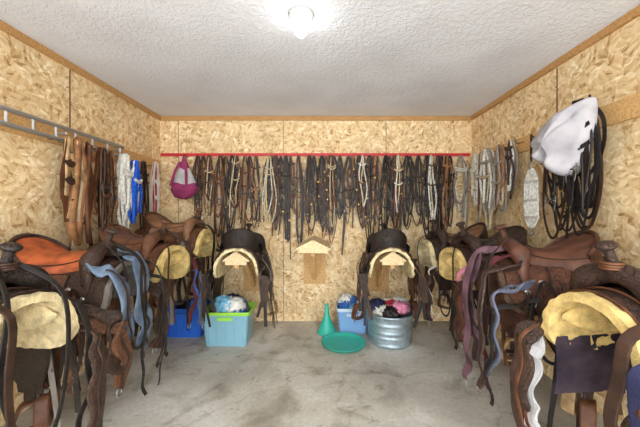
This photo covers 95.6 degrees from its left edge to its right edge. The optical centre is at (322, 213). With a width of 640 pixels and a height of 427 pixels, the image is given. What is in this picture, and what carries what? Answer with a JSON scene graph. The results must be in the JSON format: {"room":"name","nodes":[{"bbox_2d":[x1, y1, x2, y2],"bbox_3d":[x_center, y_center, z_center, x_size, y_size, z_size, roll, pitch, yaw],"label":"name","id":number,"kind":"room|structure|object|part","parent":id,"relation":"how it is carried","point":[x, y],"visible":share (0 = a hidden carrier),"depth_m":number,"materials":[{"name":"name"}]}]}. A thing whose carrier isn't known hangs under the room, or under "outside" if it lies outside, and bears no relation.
{"room":"farm building","nodes":[
{"label":"farm building","id":0,"kind":"room"},
{"bbox_2d":[0,30,159,425],"bbox_3d":[-1.990,0.064,1.375,0.100,2.433,4.150,0,0,0],"label":"wall","id":1,"kind":"structure","parent":0,"point":[32,82],"depth_m":2.03,"materials":[{"name":"wood"}]},
{"bbox_2d":[69,70,70,247],"bbox_3d":[-1.938,0.090,2.220,0.004,2.380,0.010,0,0,0],"label":"trim","id":2,"kind":"structure","parent":1,"relation":"attached to","point":[69,70],"depth_m":2.21,"materials":[{"name":"brown wood"}]},
{"bbox_2d":[0,109,159,170],"bbox_3d":[-1.929,-0.560,1.370,0.022,0.120,4.100,0,0,0],"label":"board","id":3,"kind":"object","parent":1,"relation":"attached to","point":[12,118],"visible":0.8,"depth_m":2.03,"materials":[{"name":"brown wood"}]},
{"bbox_2d":[0,104,124,156],"bbox_3d":[-1.880,-0.570,1.375,0.069,0.119,2.650,0,0,0],"label":"rail","id":4,"kind":"object","parent":3,"relation":"attached to","point":[6,109],"visible":0.82,"depth_m":1.93,"materials":[{"name":"metal"}]},
{"bbox_2d":[47,138,151,165],"bbox_3d":[-1.853,-0.523,2.560,0.130,0.034,1.088,0,0,0],"label":"hooks","id":5,"kind":"object","parent":4,"relation":"attached to","point":[47,138],"visible":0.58,"depth_m":2.30,"materials":[{"name":"metal"}]},
{"bbox_2d":[59,136,75,221],"bbox_3d":[-1.776,-0.240,2.020,0.047,0.598,0.144,0,0,0],"label":"leather girth","id":6,"kind":"object","parent":5,"relation":"hanging from","point":[68,164],"visible":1,"depth_m":2.00,"materials":[{"name":"leather"}]},
{"bbox_2d":[66,137,87,246],"bbox_3d":[-1.780,-0.158,2.104,0.062,0.800,0.171,0,0,0],"label":"leather girth","id":7,"kind":"object","parent":5,"relation":"hanging from","point":[74,227],"visible":0.93,"depth_m":2.08,"materials":[{"name":"leather"}]},
{"bbox_2d":[84,142,94,245],"bbox_3d":[-1.775,-0.148,2.207,0.049,0.796,0.120,0,0,0],"label":"leather girth","id":8,"kind":"object","parent":5,"relation":"hanging from","point":[89,198],"visible":0.78,"depth_m":2.18,"materials":[{"name":"leather"}]},
{"bbox_2d":[93,147,112,230],"bbox_3d":[-1.755,-0.151,2.315,0.085,0.767,0.148,0,0,0],"label":"bridle","id":9,"kind":"object","parent":5,"relation":"hanging from","point":[102,185],"visible":0.96,"depth_m":2.30,"materials":[{"name":"leather"}]},
{"bbox_2d":[105,150,118,222],"bbox_3d":[-1.767,-0.170,2.433,0.062,0.722,0.136,0,0,0],"label":"bridle","id":10,"kind":"object","parent":5,"relation":"hanging from","point":[110,155],"visible":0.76,"depth_m":2.44,"materials":[{"name":"leather"}]},
{"bbox_2d":[116,153,133,228],"bbox_3d":[-1.759,-0.179,2.578,0.104,0.719,0.178,0,0,0],"label":"halter","id":11,"kind":"object","parent":5,"relation":"hanging from","point":[124,173],"visible":0.94,"depth_m":2.54,"materials":[{"name":"fabric"}]},
{"bbox_2d":[128,160,142,223],"bbox_3d":[-1.718,-0.203,2.660,0.084,0.586,0.146,0,0,0],"label":"lead rope","id":12,"kind":"object","parent":5,"relation":"hanging from","point":[136,197],"visible":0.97,"depth_m":2.63,"materials":[{"name":"fabric"}]},
{"bbox_2d":[139,161,148,229],"bbox_3d":[-1.783,-0.147,2.902,0.066,0.768,0.127,0,0,0],"label":"bridle","id":13,"kind":"object","parent":5,"relation":"hanging from","point":[143,168],"visible":0.66,"depth_m":2.89,"materials":[{"name":"leather"}]},
{"bbox_2d":[149,161,160,212],"bbox_3d":[-1.787,-0.172,3.099,0.056,0.770,0.175,0,0,0],"label":"halter","id":14,"kind":"object","parent":5,"relation":"hanging from","point":[153,192],"visible":0.82,"depth_m":3.07,"materials":[{"name":"fabric"}]},
{"bbox_2d":[0,19,160,119],"bbox_3d":[-1.928,-1.129,1.363,0.024,0.048,4.126,0,0,0],"label":"trim","id":15,"kind":"structure","parent":1,"relation":"attached to","point":[4,26],"depth_m":2.18,"materials":[{"name":"brown wood"}]},
{"bbox_3d":[-1.687,0.677,1.200,0.500,0.567,0.260,0,0,0],"label":"rack","id":16,"kind":"object","parent":1,"relation":"attached to","visible":0},
{"bbox_2d":[0,242,108,426],"bbox_3d":[-1.466,0.637,1.201,0.808,1.043,0.710,0,0,6],"label":"saddle","id":17,"kind":"object","parent":16,"relation":"on","point":[36,318],"visible":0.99,"depth_m":1.33,"materials":[{"name":"leather"}]},
{"bbox_3d":[-1.687,0.647,1.760,0.500,0.567,0.260,0,0,0],"label":"rack","id":18,"kind":"object","parent":1,"relation":"attached to","visible":0},
{"bbox_2d":[8,228,166,426],"bbox_3d":[-1.480,0.625,1.808,0.829,1.078,0.712,0,0,-4],"label":"saddle","id":19,"kind":"object","parent":18,"relation":"on","point":[104,277],"visible":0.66,"depth_m":1.63,"materials":[{"name":"leather"}]},
{"bbox_3d":[-1.687,0.607,2.360,0.500,0.567,0.260,0,0,0],"label":"rack","id":20,"kind":"object","parent":1,"relation":"attached to","visible":0},
{"bbox_2d":[75,219,205,356],"bbox_3d":[-1.473,0.556,2.361,0.800,1.021,0.673,0,0,8],"label":"saddle","id":21,"kind":"object","parent":20,"relation":"on","point":[160,247],"visible":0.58,"depth_m":2.30,"materials":[{"name":"leather"}]},
{"bbox_3d":[-1.687,0.507,2.930,0.500,0.567,0.260,0,0,0],"label":"rack","id":22,"kind":"object","parent":1,"relation":"attached to","visible":0},
{"bbox_2d":[135,208,219,324],"bbox_3d":[-1.466,0.471,2.928,0.774,1.052,0.662,0,0,4],"label":"saddle","id":23,"kind":"object","parent":22,"relation":"on","point":[202,242],"visible":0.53,"depth_m":2.82,"materials":[{"name":"leather"}]},
{"bbox_2d":[0,321,603,426],"bbox_3d":[-0.085,1.330,1.375,3.910,0.100,4.350,0,0,0],"label":"floor","id":24,"kind":"structure","parent":0,"point":[284,376],"depth_m":2.13,"materials":[{"name":"concrete"}]},
{"bbox_2d":[168,297,210,337],"bbox_3d":[-1.440,1.075,3.118,0.416,0.410,0.316,0,0,0],"label":"plastic bin","id":25,"kind":"object","parent":24,"relation":"on","point":[179,329],"visible":0.53,"depth_m":2.98,"materials":[{"name":"plastic"}]},
{"bbox_2d":[204,293,256,345],"bbox_3d":[-0.940,1.042,2.928,0.478,0.476,0.336,0,0,0],"label":"storage tote","id":26,"kind":"object","parent":24,"relation":"on","point":[233,319],"visible":0.98,"depth_m":2.79,"materials":[{"name":"plastic"}]},
{"bbox_2d":[317,303,336,335],"bbox_3d":[0.040,1.125,3.120,0.216,0.310,0.216,0,0,0],"label":"funnel","id":27,"kind":"object","parent":24,"relation":"on","point":[326,327],"visible":0.94,"depth_m":3.08,"materials":[{"name":"plastic"}]},
{"bbox_2d":[321,332,365,352],"bbox_3d":[0.200,1.262,2.830,0.432,0.037,0.432,0,0,0],"label":"pan","id":28,"kind":"object","parent":24,"relation":"on","point":[339,342],"visible":1,"depth_m":2.85,"materials":[{"name":"plastic"}]},
{"bbox_2d":[336,293,367,333],"bbox_3d":[0.320,1.081,3.198,0.354,0.397,0.296,0,0,0],"label":"plastic bin","id":29,"kind":"object","parent":24,"relation":"on","point":[344,305],"visible":0.75,"depth_m":3.08,"materials":[{"name":"plastic"}]},
{"bbox_2d":[363,296,414,349],"bbox_3d":[0.670,1.067,2.920,0.476,0.425,0.476,0,0,-45],"label":"tub","id":30,"kind":"object","parent":24,"relation":"on","point":[391,326],"visible":0.98,"depth_m":2.76,"materials":[{"name":"metal"}]},
{"bbox_2d":[161,153,469,156],"bbox_3d":[-0.090,-0.686,3.416,3.660,0.057,0.068,0,0,0],"label":"rail","id":31,"kind":"object","parent":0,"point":[162,154],"visible":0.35,"depth_m":3.43,"materials":[{"name":"metal"}]},
{"bbox_2d":[169,155,197,199],"bbox_3d":[-1.598,-0.422,3.337,0.317,0.528,0.147,0,0,0],"label":"bag","id":32,"kind":"object","parent":31,"relation":"attached to","point":[183,185],"visible":1,"depth_m":3.29,"materials":[{"name":"fabric"}]},
{"bbox_2d":[191,155,203,215],"bbox_3d":[-1.447,-0.245,3.346,0.152,0.865,0.063,0,0,0],"label":"bridle","id":33,"kind":"object","parent":31,"relation":"hanging from","point":[196,164],"depth_m":3.34,"materials":[{"name":"leather"}]},
{"bbox_2d":[197,156,207,205],"bbox_3d":[-1.404,-0.383,3.375,0.150,0.589,0.053,0,0,0],"label":"bridle","id":34,"kind":"object","parent":31,"relation":"hanging from","point":[203,157],"depth_m":3.38,"materials":[{"name":"leather"}]},
{"bbox_2d":[203,156,213,215],"bbox_3d":[-1.325,-0.324,3.345,0.125,0.703,0.060,0,0,0],"label":"bridle","id":35,"kind":"object","parent":31,"relation":"hanging from","point":[209,174],"depth_m":3.35,"materials":[{"name":"leather"}]},
{"bbox_2d":[204,154,214,223],"bbox_3d":[-1.299,-0.280,3.317,0.129,0.793,0.036,0,0,0],"label":"halter","id":36,"kind":"object","parent":31,"relation":"attached to","point":[209,158],"visible":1,"depth_m":3.32,"materials":[{"name":"leather"}]},
{"bbox_2d":[213,155,225,247],"bbox_3d":[-1.195,-0.138,3.340,0.151,1.081,0.070,0,0,0],"label":"bridle","id":37,"kind":"object","parent":31,"relation":"hanging from","point":[215,202],"depth_m":3.35,"materials":[{"name":"leather"}]},
{"bbox_2d":[220,156,231,243],"bbox_3d":[-1.136,-0.135,3.380,0.131,1.084,0.057,0,0,0],"label":"bridle","id":38,"kind":"object","parent":31,"relation":"hanging from","point":[225,157],"depth_m":3.39,"materials":[{"name":"leather"}]},
{"bbox_2d":[225,155,238,230],"bbox_3d":[-1.052,-0.184,3.347,0.154,0.988,0.066,0,0,0],"label":"bridle","id":39,"kind":"object","parent":31,"relation":"hanging from","point":[228,172],"depth_m":3.34,"materials":[{"name":"leather"}]},
{"bbox_2d":[229,154,240,218],"bbox_3d":[-1.008,-0.306,3.317,0.140,0.742,0.038,0,0,0],"label":"halter","id":40,"kind":"object","parent":31,"relation":"attached to","point":[235,155],"visible":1,"depth_m":3.32,"materials":[{"name":"leather"}]},
{"bbox_2d":[231,156,240,202],"bbox_3d":[-0.998,-0.401,3.381,0.141,0.551,0.053,0,0,0],"label":"bridle","id":41,"kind":"object","parent":31,"relation":"hanging from","point":[237,156],"depth_m":3.38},
{"bbox_2d":[238,155,248,228],"bbox_3d":[-0.915,-0.196,3.348,0.136,0.962,0.053,0,0,0],"label":"bridle","id":42,"kind":"object","parent":31,"relation":"hanging from","point":[243,208],"depth_m":3.36,"materials":[{"name":"leather"}]},
{"bbox_2d":[244,156,255,221],"bbox_3d":[-0.856,-0.290,3.386,0.142,0.771,0.056,0,0,0],"label":"bridle","id":43,"kind":"object","parent":31,"relation":"hanging from","point":[249,162],"depth_m":3.39,"materials":[{"name":"leather"}]},
{"bbox_2d":[250,155,260,227],"bbox_3d":[-0.780,-0.254,3.343,0.133,0.847,0.059,0,0,0],"label":"bridle","id":44,"kind":"object","parent":31,"relation":"hanging from","point":[253,188],"depth_m":3.35,"materials":[{"name":"leather"}]},
{"bbox_2d":[262,158,273,221],"bbox_3d":[-0.631,-0.288,3.344,0.139,0.775,0.063,0,0,0],"label":"bridle","id":45,"kind":"object","parent":31,"relation":"hanging from","point":[263,175],"depth_m":3.34,"materials":[{"name":"leather"}]},
{"bbox_2d":[262,155,276,223],"bbox_3d":[-0.614,-0.281,3.322,0.173,0.793,0.036,0,0,0],"label":"halter","id":46,"kind":"object","parent":31,"relation":"attached to","point":[266,211],"visible":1,"depth_m":3.32,"materials":[{"name":"fabric"}]},
{"bbox_2d":[268,156,276,217],"bbox_3d":[-0.579,-0.301,3.381,0.131,0.751,0.050,0,0,0],"label":"bridle","id":47,"kind":"object","parent":31,"relation":"hanging from","point":[275,177],"depth_m":3.38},
{"bbox_2d":[270,155,281,236],"bbox_3d":[-0.548,-0.205,3.343,0.138,0.942,0.065,0,0,0],"label":"bridle","id":48,"kind":"object","parent":31,"relation":"hanging from","point":[275,161],"depth_m":3.34,"materials":[{"name":"leather"}]},
{"bbox_2d":[275,156,285,235],"bbox_3d":[-0.497,-0.209,3.381,0.130,0.933,0.052,0,0,0],"label":"bridle","id":49,"kind":"object","parent":31,"relation":"hanging from","point":[280,158],"depth_m":3.38,"materials":[{"name":"leather"}]},
{"bbox_2d":[281,155,290,259],"bbox_3d":[-0.428,-0.073,3.348,0.123,1.211,0.060,0,0,0],"label":"bridle","id":50,"kind":"object","parent":31,"relation":"hanging from","point":[286,204],"depth_m":3.35,"materials":[{"name":"leather"}]},
{"bbox_2d":[285,156,295,214],"bbox_3d":[-0.378,-0.248,3.385,0.128,0.859,0.047,0,0,0],"label":"bridle","id":51,"kind":"object","parent":31,"relation":"hanging from","point":[291,164],"depth_m":3.39,"materials":[{"name":"leather"}]},
{"bbox_2d":[293,155,304,244],"bbox_3d":[-0.279,-0.137,3.351,0.130,1.083,0.054,0,0,0],"label":"bridle","id":52,"kind":"object","parent":31,"relation":"hanging from","point":[298,161],"depth_m":3.36,"materials":[{"name":"leather"}]},
{"bbox_2d":[304,155,317,235],"bbox_3d":[-0.143,-0.209,3.342,0.160,0.935,0.069,0,0,0],"label":"bridle","id":53,"kind":"object","parent":31,"relation":"hanging from","point":[309,165],"depth_m":3.34,"materials":[{"name":"leather"}]},
{"bbox_2d":[309,156,319,222],"bbox_3d":[-0.096,-0.282,3.382,0.144,0.792,0.062,0,0,0],"label":"bridle","id":54,"kind":"object","parent":31,"relation":"hanging from","point":[314,162],"depth_m":3.38,"materials":[{"name":"leather"}]},
{"bbox_3d":[-0.090,-0.686,3.416,3.660,0.057,0.068,0,0,0],"label":"rail","id":55,"kind":"part","parent":31,"relation":"part of","materials":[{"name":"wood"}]},
{"bbox_2d":[316,155,328,238],"bbox_3d":[-0.008,-0.192,3.347,0.146,0.967,0.066,0,0,0],"label":"bridle","id":56,"kind":"object","parent":31,"relation":"hanging from","point":[321,165],"depth_m":3.34,"materials":[{"name":"leather"}]},
{"bbox_2d":[321,156,329,210],"bbox_3d":[0.034,-0.351,3.378,0.139,0.651,0.052,0,0,0],"label":"bridle","id":57,"kind":"object","parent":31,"relation":"hanging from","point":[326,157],"depth_m":3.38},
{"bbox_2d":[325,155,335,226],"bbox_3d":[0.087,-0.259,3.319,0.130,0.834,0.040,0,0,0],"label":"halter","id":58,"kind":"object","parent":31,"relation":"attached to","point":[331,159],"visible":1,"depth_m":3.32,"materials":[{"name":"leather"}]},
{"bbox_2d":[324,155,336,242],"bbox_3d":[0.090,-0.169,3.350,0.156,1.018,0.057,0,0,0],"label":"bridle","id":59,"kind":"object","parent":31,"relation":"hanging from","point":[327,227],"depth_m":3.35,"materials":[{"name":"leather"}]},
{"bbox_2d":[328,156,340,212],"bbox_3d":[0.134,-0.341,3.379,0.149,0.673,0.044,0,0,0],"label":"bridle","id":60,"kind":"object","parent":31,"relation":"hanging from","point":[339,177],"depth_m":3.39,"materials":[{"name":"leather"}]},
{"bbox_2d":[335,155,345,254],"bbox_3d":[0.195,-0.098,3.350,0.138,1.159,0.051,0,0,0],"label":"bridle","id":61,"kind":"object","parent":31,"relation":"hanging from","point":[342,208],"depth_m":3.35,"materials":[{"name":"leather"}]},
{"bbox_2d":[342,155,354,227],"bbox_3d":[0.294,-0.252,3.354,0.144,0.846,0.058,0,0,0],"label":"bridle","id":62,"kind":"object","parent":31,"relation":"hanging from","point":[348,157],"depth_m":3.35,"materials":[{"name":"leather"}]},
{"bbox_2d":[347,156,356,206],"bbox_3d":[0.347,-0.375,3.380,0.140,0.605,0.058,0,0,0],"label":"bridle","id":63,"kind":"object","parent":31,"relation":"hanging from","point":[352,158],"depth_m":3.38,"materials":[{"name":"leather"}]},
{"bbox_2d":[353,155,365,228],"bbox_3d":[0.421,-0.247,3.343,0.154,0.861,0.056,0,0,0],"label":"bridle","id":64,"kind":"object","parent":31,"relation":"hanging from","point":[358,157],"depth_m":3.34,"materials":[{"name":"leather"}]},
{"bbox_2d":[357,156,366,227],"bbox_3d":[0.462,-0.253,3.377,0.132,0.848,0.050,0,0,0],"label":"bridle","id":65,"kind":"object","parent":31,"relation":"hanging from","point":[363,156],"depth_m":3.39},
{"bbox_2d":[358,155,367,213],"bbox_3d":[0.456,-0.338,3.319,0.114,0.678,0.038,0,0,0],"label":"halter","id":66,"kind":"object","parent":31,"relation":"attached to","point":[361,193],"visible":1,"depth_m":3.32,"materials":[{"name":"fabric"}]},
{"bbox_2d":[364,155,375,238],"bbox_3d":[0.540,-0.130,3.339,0.145,1.092,0.066,0,0,0],"label":"bridle","id":67,"kind":"object","parent":31,"relation":"hanging from","point":[368,201],"depth_m":3.34,"materials":[{"name":"leather"}]},
{"bbox_2d":[369,156,378,207],"bbox_3d":[0.581,-0.355,3.377,0.155,0.642,0.053,0,0,0],"label":"bridle","id":68,"kind":"object","parent":31,"relation":"hanging from","point":[373,157],"depth_m":3.38,"materials":[{"name":"leather"}]},
{"bbox_2d":[372,155,385,230],"bbox_3d":[0.646,-0.111,3.345,0.166,1.134,0.057,0,0,0],"label":"bridle","id":69,"kind":"object","parent":31,"relation":"hanging from","point":[376,157],"depth_m":3.35,"materials":[{"name":"leather"}]},
{"bbox_2d":[379,155,391,228],"bbox_3d":[0.721,-0.207,3.345,0.146,0.938,0.072,0,0,0],"label":"bridle","id":70,"kind":"object","parent":31,"relation":"hanging from","point":[385,159],"depth_m":3.34,"materials":[{"name":"leather"}]},
{"bbox_2d":[385,156,393,216],"bbox_3d":[0.781,-0.320,3.377,0.133,0.713,0.058,0,0,0],"label":"bridle","id":71,"kind":"object","parent":31,"relation":"hanging from","point":[389,158],"depth_m":3.38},
{"bbox_2d":[390,155,401,229],"bbox_3d":[0.837,-0.124,3.344,0.153,1.104,0.063,0,0,0],"label":"bridle","id":72,"kind":"object","parent":31,"relation":"hanging from","point":[392,199],"depth_m":3.34,"materials":[{"name":"leather"}]},
{"bbox_2d":[392,160,402,230],"bbox_3d":[0.873,-0.207,3.381,0.130,0.936,0.050,0,0,0],"label":"bridle","id":73,"kind":"object","parent":31,"relation":"hanging from","point":[400,160],"depth_m":3.39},
{"bbox_2d":[394,155,402,216],"bbox_3d":[0.865,-0.318,3.320,0.112,0.717,0.040,0,0,0],"label":"halter","id":74,"kind":"object","parent":31,"relation":"attached to","point":[397,156],"visible":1,"depth_m":3.32,"materials":[{"name":"fabric"}]},
{"bbox_2d":[400,155,413,228],"bbox_3d":[0.963,-0.247,3.345,0.156,0.860,0.058,0,0,0],"label":"bridle","id":75,"kind":"object","parent":31,"relation":"hanging from","point":[407,162],"depth_m":3.35,"materials":[{"name":"leather"}]},
{"bbox_2d":[407,156,414,214],"bbox_3d":[1.025,-0.328,3.381,0.125,0.700,0.047,0,0,0],"label":"bridle","id":76,"kind":"object","parent":31,"relation":"hanging from","point":[410,158],"depth_m":3.39,"materials":[{"name":"leather"}]},
{"bbox_2d":[411,155,424,225],"bbox_3d":[1.102,-0.266,3.344,0.166,0.822,0.064,0,0,0],"label":"bridle","id":77,"kind":"object","parent":31,"relation":"hanging from","point":[418,159],"depth_m":3.35,"materials":[{"name":"leather"}]},
{"bbox_2d":[421,155,434,237],"bbox_3d":[1.216,-0.177,3.345,0.157,1.002,0.066,0,0,0],"label":"bridle","id":78,"kind":"object","parent":31,"relation":"hanging from","point":[426,158],"depth_m":3.34,"materials":[{"name":"leather"}]},
{"bbox_2d":[424,156,434,205],"bbox_3d":[1.239,-0.382,3.376,0.146,0.592,0.059,0,0,0],"label":"bridle","id":79,"kind":"object","parent":31,"relation":"hanging from","point":[429,156],"depth_m":3.38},
{"bbox_2d":[427,154,436,219],"bbox_3d":[1.247,-0.282,3.314,0.116,0.789,0.043,0,0,0],"label":"halter","id":80,"kind":"object","parent":31,"relation":"attached to","point":[433,213],"visible":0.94,"depth_m":3.31,"materials":[{"name":"fabric"}]},
{"bbox_2d":[432,155,445,229],"bbox_3d":[1.349,-0.138,3.349,0.161,1.075,0.053,0,0,0],"label":"bridle","id":81,"kind":"object","parent":31,"relation":"hanging from","point":[439,159],"depth_m":3.35,"materials":[{"name":"leather"}]},
{"bbox_2d":[435,156,447,228],"bbox_3d":[1.384,-0.166,3.382,0.144,1.023,0.049,0,0,0],"label":"bridle","id":82,"kind":"object","parent":31,"relation":"hanging from","point":[441,157],"depth_m":3.39,"materials":[{"name":"leather"}]},
{"bbox_2d":[440,155,452,231],"bbox_3d":[1.431,-0.153,3.342,0.161,1.050,0.065,0,0,0],"label":"bridle","id":83,"kind":"object","parent":31,"relation":"hanging from","point":[446,161],"depth_m":3.34,"materials":[{"name":"leather"}]},
{"bbox_2d":[447,156,456,226],"bbox_3d":[1.484,-0.258,3.376,0.130,0.835,0.058,0,0,0],"label":"bridle","id":84,"kind":"object","parent":31,"relation":"hanging from","point":[452,196],"depth_m":3.38,"materials":[{"name":"leather"}]},
{"bbox_2d":[453,155,469,228],"bbox_3d":[1.602,-0.230,3.361,0.187,0.896,0.062,0,0,0],"label":"halter","id":85,"kind":"object","parent":31,"relation":"hanging from","point":[463,169],"visible":0.99,"depth_m":3.35,"materials":[{"name":"fabric"}]},
{"bbox_2d":[160,121,471,320],"bbox_3d":[-0.085,0.064,3.500,3.910,2.433,0.100,0,0,0],"label":"wall","id":86,"kind":"structure","parent":0,"point":[302,302],"depth_m":3.45,"materials":[{"name":"wood"}]},
{"bbox_2d":[178,121,178,222],"bbox_3d":[-1.720,0.090,3.448,0.005,2.380,0.004,0,0,0],"label":"trim","id":87,"kind":"structure","parent":86,"relation":"attached to","point":[178,121],"depth_m":3.45,"materials":[{"name":"brown wood"}]},
{"bbox_2d":[222,251,261,290],"bbox_3d":[-0.810,0.636,3.067,0.260,0.567,0.760,0,0,0],"label":"rack","id":88,"kind":"object","parent":86,"relation":"attached to","point":[239,259],"visible":0.56,"depth_m":3.16,"materials":[{"name":"brown wood"}]},
{"bbox_2d":[198,223,278,327],"bbox_3d":[-0.802,0.639,2.933,0.696,1.068,0.773,0,0,-3],"label":"saddle","id":89,"kind":"object","parent":88,"relation":"on","point":[248,242],"visible":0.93,"depth_m":2.70,"materials":[{"name":"leather"}]},
{"bbox_2d":[283,121,283,320],"bbox_3d":[-0.470,0.090,3.448,0.005,2.380,0.004,0,0,0],"label":"trim","id":90,"kind":"structure","parent":86,"relation":"attached to","point":[283,121],"depth_m":3.45,"materials":[{"name":"brown wood"}]},
{"bbox_2d":[295,236,329,283],"bbox_3d":[-0.100,0.546,3.147,0.348,0.568,0.600,0,0,0],"label":"rack","id":91,"kind":"object","parent":86,"relation":"attached to","point":[314,248],"visible":0.99,"depth_m":3.43,"materials":[{"name":"brown wood"}]},
{"bbox_2d":[160,116,471,120],"bbox_3d":[-0.085,-1.129,3.438,3.710,0.048,0.024,0,0,0],"label":"trim","id":92,"kind":"structure","parent":86,"relation":"attached to","point":[163,118],"depth_m":3.43,"materials":[{"name":"brown wood"}]},
{"bbox_2d":[368,251,405,290],"bbox_3d":[0.650,0.636,3.067,0.260,0.567,0.760,0,0,0],"label":"rack","id":93,"kind":"object","parent":86,"relation":"attached to","point":[379,279],"visible":0.6,"depth_m":3.35,"materials":[{"name":"brown wood"}]},
{"bbox_2d":[351,223,428,328],"bbox_3d":[0.627,0.631,2.937,0.690,1.052,0.779,0,0,4],"label":"saddle","id":94,"kind":"object","parent":93,"relation":"on","point":[380,242],"visible":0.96,"depth_m":2.70,"materials":[{"name":"leather"}]},
{"bbox_2d":[0,0,639,115],"bbox_3d":[-0.085,-1.203,1.375,3.910,0.100,4.350,0,0,0],"label":"ceiling","id":95,"kind":"structure","parent":0,"point":[171,57],"depth_m":2.03,"materials":[{"name":"paint"}]},
{"bbox_2d":[289,6,313,37],"bbox_3d":[-0.127,-1.089,1.680,0.144,0.128,0.144,0,0,0],"label":"lamp","id":96,"kind":"object","parent":95,"relation":"attached to","point":[301,16],"depth_m":1.65,"materials":[{"name":"glass"}]},
{"bbox_2d":[472,16,639,426],"bbox_3d":[1.820,0.064,1.375,0.100,2.433,4.150,0,0,0],"label":"wall","id":97,"kind":"structure","parent":0,"point":[608,70],"depth_m":1.91,"materials":[{"name":"wood"}]},
{"bbox_2d":[471,4,639,119],"bbox_3d":[1.758,-1.129,1.363,0.024,0.048,4.126,0,0,0],"label":"trim","id":98,"kind":"structure","parent":97,"relation":"attached to","point":[634,13],"depth_m":2.05,"materials":[{"name":"brown wood"}]},
{"bbox_2d":[471,92,639,161],"bbox_3d":[1.758,-0.605,1.370,0.022,0.130,4.100,0,0,0],"label":"board","id":99,"kind":"object","parent":97,"relation":"attached to","point":[628,108],"visible":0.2,"depth_m":1.73,"materials":[{"name":"brown wood"}]},
{"bbox_3d":[1.705,-0.623,2.485,0.085,0.034,1.278,0,0,0],"label":"hooks","id":100,"kind":"object","parent":99,"relation":"attached to","visible":0},
{"bbox_2d":[469,154,478,205],"bbox_3d":[1.632,-0.362,3.118,0.068,0.566,0.180,0,0,0],"label":"halter","id":101,"kind":"object","parent":100,"relation":"hanging from","point":[473,170],"visible":0.86,"depth_m":3.12,"materials":[{"name":"fabric"}]},
{"bbox_2d":[476,151,488,222],"bbox_3d":[1.628,-0.272,2.975,0.062,0.740,0.191,0,0,0],"label":"halter","id":102,"kind":"object","parent":100,"relation":"hanging from","point":[479,203],"visible":0.48,"depth_m":3.00,"materials":[{"name":"leather"}]},
{"bbox_2d":[478,148,495,230],"bbox_3d":[1.620,-0.238,2.851,0.094,0.816,0.277,0,0,0],"label":"halter","id":103,"kind":"object","parent":100,"relation":"hanging from","point":[486,170],"visible":0.91,"depth_m":2.83,"materials":[{"name":"fabric"}]},
{"bbox_2d":[491,144,507,211],"bbox_3d":[1.625,-0.330,2.680,0.077,0.627,0.191,0,0,0],"label":"halter","id":104,"kind":"object","parent":100,"relation":"hanging from","point":[499,158],"visible":0.97,"depth_m":2.64,"materials":[{"name":"leather"}]},
{"bbox_2d":[504,140,518,198],"bbox_3d":[1.629,-0.383,2.516,0.064,0.520,0.145,0,0,0],"label":"lead rope","id":105,"kind":"object","parent":100,"relation":"hanging from","point":[512,163],"visible":1,"depth_m":2.50,"materials":[{"name":"fabric"}]},
{"bbox_2d":[523,134,539,235],"bbox_3d":[1.579,-0.215,2.199,0.018,0.770,0.154,0,0,0],"label":"girth","id":106,"kind":"object","parent":100,"relation":"hanging from","point":[531,200],"visible":1,"depth_m":2.19,"materials":[{"name":"fabric"}]},
{"bbox_2d":[540,163,579,238],"bbox_3d":[1.599,-0.221,1.980,0.120,0.841,0.265,0,0,0],"label":"bridle","id":107,"kind":"object","parent":100,"relation":"hanging from","point":[547,181],"visible":0.34,"depth_m":1.99,"materials":[{"name":"leather"}]},
{"bbox_2d":[530,94,597,175],"bbox_3d":[1.530,-0.477,1.906,0.211,0.477,0.427,0,0,0],"label":"cloth bag","id":108,"kind":"object","parent":100,"relation":"hanging from","point":[556,144],"visible":0.98,"depth_m":1.79,"materials":[{"name":"fabric"}]},
{"bbox_2d":[560,98,606,235],"bbox_3d":[1.596,-0.286,1.806,0.132,0.856,0.282,0,0,0],"label":"bridle","id":109,"kind":"object","parent":100,"relation":"hanging from","point":[582,198],"visible":0.57,"depth_m":1.74,"materials":[{"name":"leather"}]},
{"bbox_2d":[556,68,557,238],"bbox_3d":[1.768,0.090,2.190,0.004,2.380,0.010,0,0,0],"label":"trim","id":110,"kind":"structure","parent":97,"relation":"attached to","point":[556,68],"depth_m":2.19,"materials":[{"name":"brown wood"}]},
{"bbox_3d":[1.517,0.667,1.160,0.500,0.567,0.260,0,0,0],"label":"rack","id":111,"kind":"object","parent":97,"relation":"attached to","visible":0},
{"bbox_2d":[510,240,639,426],"bbox_3d":[1.329,0.621,1.158,0.812,1.031,0.726,0,0,-5],"label":"saddle","id":112,"kind":"object","parent":111,"relation":"on","point":[593,326],"visible":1,"depth_m":1.28,"materials":[{"name":"leather"}]},
{"bbox_3d":[1.517,0.627,1.800,0.500,0.567,0.260,0,0,0],"label":"rack","id":113,"kind":"object","parent":97,"relation":"attached to","visible":0},
{"bbox_2d":[453,224,625,415],"bbox_3d":[1.307,0.592,1.799,0.825,1.054,0.669,0,0,5],"label":"saddle","id":114,"kind":"object","parent":113,"relation":"on","point":[518,281],"visible":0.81,"depth_m":1.67,"materials":[{"name":"leather"}]},
{"bbox_3d":[1.517,0.627,2.380,0.500,0.567,0.260,0,0,0],"label":"rack","id":115,"kind":"object","parent":97,"relation":"attached to","visible":0},
{"bbox_2d":[425,222,531,364],"bbox_3d":[1.319,0.576,2.370,0.807,1.022,0.666,0,0,-7],"label":"saddle","id":116,"kind":"object","parent":115,"relation":"on","point":[452,261],"visible":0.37,"depth_m":2.34,"materials":[{"name":"leather"}]},
{"bbox_3d":[1.517,0.617,2.950,0.500,0.567,0.260,0,0,0],"label":"rack","id":117,"kind":"object","parent":97,"relation":"attached to","visible":0},
{"bbox_2d":[410,219,489,333],"bbox_3d":[1.334,0.576,2.956,0.771,1.040,0.707,0,0,-3],"label":"saddle","id":118,"kind":"object","parent":117,"relation":"on","point":[428,248],"visible":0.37,"depth_m":2.91,"materials":[{"name":"leather"}]}
]}

